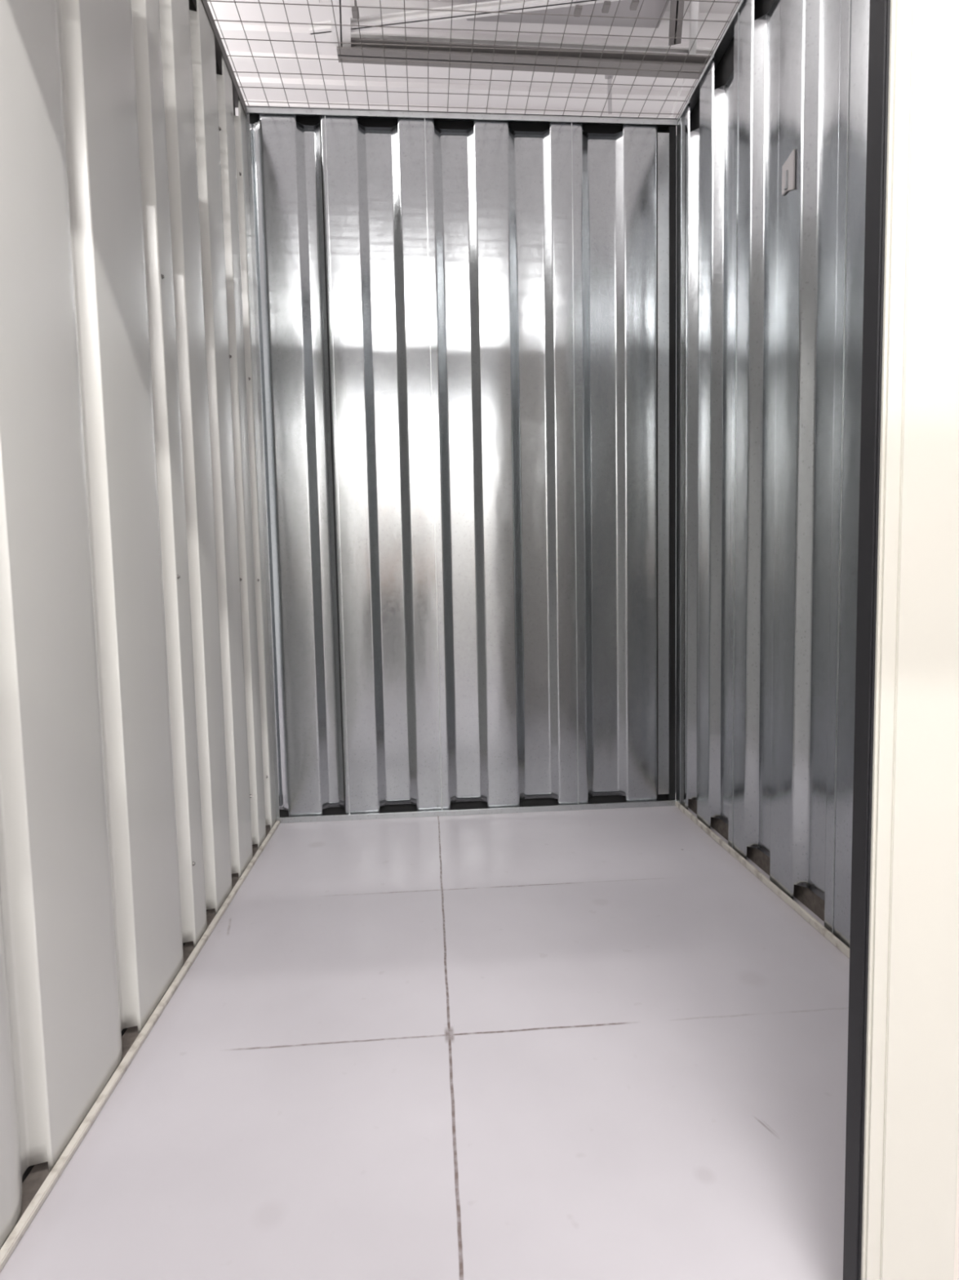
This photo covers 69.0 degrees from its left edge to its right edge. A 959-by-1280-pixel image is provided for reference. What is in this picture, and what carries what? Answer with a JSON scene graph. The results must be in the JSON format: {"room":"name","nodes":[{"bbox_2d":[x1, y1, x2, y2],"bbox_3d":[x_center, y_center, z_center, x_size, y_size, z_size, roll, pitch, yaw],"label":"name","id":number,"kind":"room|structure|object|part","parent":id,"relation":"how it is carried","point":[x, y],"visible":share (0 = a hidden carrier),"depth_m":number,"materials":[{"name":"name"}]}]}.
{"room":"self storage unit","nodes":[
{"label":"self storage unit","id":0,"kind":"room"},
{"bbox_2d":[0,0,276,1248],"bbox_3d":[-0.682,-0.450,0.651,0.057,2.600,3.865,-1,4,-4],"label":"wall","id":1,"kind":"structure","parent":0,"point":[137,776],"depth_m":1.35,"materials":[{"name":"white metal"}]},
{"bbox_2d":[0,821,279,1271],"bbox_3d":[-0.642,0.840,0.746,0.049,0.011,3.854,-1,4,-4],"label":"baseboard","id":2,"kind":"structure","parent":1,"relation":"attached to","point":[38,1184],"depth_m":1.24,"materials":[{"name":"white metal"}]},
{"bbox_2d":[192,0,246,115],"bbox_3d":[-0.779,-1.800,1.498,0.054,0.035,1.965,-1,4,-4],"label":"trim","id":3,"kind":"structure","parent":1,"relation":"attached to","point":[220,48],"depth_m":2.23,"materials":[{"name":"grey metal"}]},
{"bbox_2d":[206,0,739,118],"bbox_3d":[0.025,-1.844,1.570,1.631,0.005,1.995,-1,4,-4],"label":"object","id":4,"kind":"structure","parent":1,"relation":"on","point":[210,1],"depth_m":2.26,"materials":[{"name":"grey metal"}]},
{"bbox_2d":[0,805,849,1279],"bbox_3d":[-0.254,0.737,2.382,11.000,0.050,16.665,-1,4,-4],"label":"floor","id":5,"kind":"structure","parent":0,"point":[595,1044],"depth_m":1.26,"materials":[{"name":"white tile"}]},
{"bbox_2d":[245,113,676,817],"bbox_3d":[-0.020,-0.615,2.620,1.591,2.600,0.125,-1,4,-4],"label":"wall","id":6,"kind":"structure","parent":0,"point":[466,331],"depth_m":2.63,"materials":[{"name":"metal"}]},
{"bbox_2d":[246,106,678,126],"bbox_3d":[-0.049,-1.902,2.555,1.571,0.022,0.056,-1,4,-4],"label":"trim","id":7,"kind":"structure","parent":6,"relation":"attached to","point":[375,113],"depth_m":2.53,"materials":[{"name":"silver metal"}]},
{"bbox_2d":[275,800,676,823],"bbox_3d":[0.006,0.670,2.725,1.571,0.022,0.009,-1,4,-4],"label":"baseboard","id":8,"kind":"structure","parent":6,"relation":"attached to","point":[665,802],"depth_m":2.72,"materials":[{"name":"silver metal"}]},
{"bbox_2d":[207,0,740,135],"bbox_3d":[-0.341,-4.242,1.800,19.000,0.039,22.264,-1,4,-4],"label":"ceiling","id":9,"kind":"structure","parent":0,"point":[722,11],"depth_m":5.58,"materials":[{"name":"white"}]},
{"bbox_2d":[351,0,359,18],"bbox_3d":[-0.814,-4.271,4.545,0.044,0.372,0.070,-1,4,-4],"label":"clip","id":10,"kind":"object","parent":9,"relation":"hanging from","point":[353,9],"visible":0.88,"depth_m":4.55,"materials":[{"name":"grey metal"}]},
{"bbox_2d":[329,0,351,47],"bbox_3d":[-0.878,-4.162,4.367,0.130,0.090,1.045,-2,4,-10],"label":"steel beam","id":11,"kind":"structure","parent":10,"relation":"hanging from","point":[342,14],"depth_m":4.68,"materials":[{"name":"white metal"}]},
{"bbox_2d":[336,37,710,79],"bbox_3d":[0.761,-4.188,5.052,3.530,0.075,0.130,-2,4,-5],"label":"steel beam","id":12,"kind":"structure","parent":11,"relation":"attached to","point":[371,52],"depth_m":4.99,"materials":[{"name":"grey metal"}]},
{"bbox_2d":[351,32,714,55],"bbox_3d":[0.751,-4.335,5.141,3.530,0.050,0.101,-2,4,-5],"label":"steel beam","id":13,"kind":"structure","parent":9,"relation":"attached to","point":[703,51],"depth_m":5.07,"materials":[{"name":"white metal"}]},
{"bbox_2d":[688,1,698,54],"bbox_3d":[1.427,-4.298,4.611,0.054,0.054,1.271,0,5,15],"label":"ceiling pipe","id":14,"kind":"object","parent":13,"relation":"attached to","point":[694,5],"visible":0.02,"depth_m":4.89,"materials":[{"name":"white metal"}]},
{"bbox_2d":[669,78,685,118],"bbox_3d":[1.594,-4.358,5.605,0.022,0.022,0.846,-1,4,3],"label":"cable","id":15,"kind":"object","parent":14,"relation":"hanging from","point":[683,79],"visible":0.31,"depth_m":5.60,"materials":[{"name":"white plastic"}]},
{"bbox_2d":[573,4,582,17],"bbox_3d":[0.646,-4.315,4.591,0.044,0.352,0.070,-1,4,-4],"label":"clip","id":16,"kind":"object","parent":9,"relation":"hanging from","point":[578,9],"visible":0.92,"depth_m":4.59,"materials":[{"name":"grey metal"}]},
{"bbox_2d":[601,0,610,13],"bbox_3d":[0.829,-4.316,4.565,0.044,0.352,0.070,-1,4,-4],"label":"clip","id":17,"kind":"object","parent":9,"relation":"hanging from","point":[606,5],"visible":1,"depth_m":4.56,"materials":[{"name":"grey metal"}]},
{"bbox_2d":[309,0,622,36],"bbox_3d":[0.296,-4.205,4.616,2.935,0.050,0.055,-1,4,7],"label":"ceiling light","id":18,"kind":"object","parent":17,"relation":"hanging from","point":[417,16],"depth_m":4.67,"materials":[{"name":"white plastic"}]},
{"bbox_2d":[668,0,684,45],"bbox_3d":[1.294,-4.299,4.521,0.085,0.060,1.088,0,5,13],"label":"steel beam","id":19,"kind":"structure","parent":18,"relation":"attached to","point":[677,7],"depth_m":4.85,"materials":[{"name":"grey metal"}]},
{"bbox_2d":[466,0,669,27],"bbox_3d":[0.631,-4.359,4.507,1.380,0.030,0.920,-1,4,-4],"label":"ceiling panel","id":20,"kind":"object","parent":17,"relation":"hanging from","point":[650,8],"visible":0.61,"depth_m":4.89,"materials":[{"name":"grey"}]},
{"bbox_2d":[604,75,613,114],"bbox_3d":[1.033,-4.467,5.580,0.070,0.216,0.450,-1,4,8],"label":"strap","id":21,"kind":"object","parent":9,"relation":"hanging from","point":[609,77],"visible":0.31,"depth_m":5.55,"materials":[{"name":"grey"}]},
{"bbox_3d":[1.005,-4.460,5.392,0.060,0.200,0.060,-1,4,-4],"label":"plate","id":22,"kind":"part","parent":21,"relation":"part of","materials":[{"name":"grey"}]},
{"bbox_2d":[630,0,639,10],"bbox_3d":[1.010,-4.319,4.548,0.044,0.352,0.070,-1,4,-4],"label":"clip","id":23,"kind":"object","parent":9,"relation":"hanging from","point":[634,3],"visible":1,"depth_m":4.55,"materials":[{"name":"grey metal"}]},
{"bbox_3d":[-1.346,-4.335,4.530,0.044,0.222,0.070,-1,4,-4],"label":"clip","id":24,"kind":"object","parent":9,"relation":"hanging from","visible":0},
{"bbox_2d":[240,0,319,3],"bbox_3d":[-1.733,-4.269,4.224,1.380,0.030,0.900,-1,4,-4],"label":"ceiling","id":25,"kind":"structure","parent":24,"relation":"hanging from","point":[281,1],"depth_m":4.69,"materials":[{"name":"white"}]},
{"bbox_2d":[675,0,870,947],"bbox_3d":[0.859,-0.563,1.714,0.054,2.600,1.965,-1,4,-4],"label":"wall","id":26,"kind":"structure","parent":0,"point":[770,284],"depth_m":1.97,"materials":[{"name":"metal"}]},
{"bbox_2d":[677,0,744,122],"bbox_3d":[0.833,-1.852,1.615,0.054,0.015,1.965,-1,4,-4],"label":"trim","id":27,"kind":"structure","parent":26,"relation":"attached to","point":[727,35],"depth_m":2.27,"materials":[{"name":"silver metal"}]},
{"bbox_2d":[675,800,849,958],"bbox_3d":[0.857,0.724,1.806,0.009,0.020,1.954,-1,4,-4],"label":"baseboard","id":28,"kind":"structure","parent":26,"relation":"attached to","point":[801,911],"depth_m":1.99,"materials":[{"name":"silver metal"}]},
{"bbox_2d":[782,148,795,195],"bbox_3d":[0.803,-1.212,1.822,0.012,0.099,0.060,-1,4,-4],"label":"tab","id":29,"kind":"object","parent":26,"relation":"attached to","point":[788,167],"visible":1,"depth_m":1.81,"materials":[{"name":"grey metal"}]},
{"bbox_2d":[953,1134,958,1279],"bbox_3d":[1.620,-0.509,0.805,2.230,2.600,0.035,-1,4,-4],"label":"wall","id":30,"kind":"structure","parent":0,"point":[957,1231],"depth_m":0.80,"materials":[{"name":"beige paint"}]},
{"bbox_2d":[843,0,958,1279],"bbox_3d":[-0.080,-0.299,0.683,1.192,2.270,0.044,-1,4,-4],"label":"door frame","id":31,"kind":"structure","parent":30,"relation":"attached to","point":[902,1134],"depth_m":0.73,"materials":[{"name":"white paint"}]}
]}

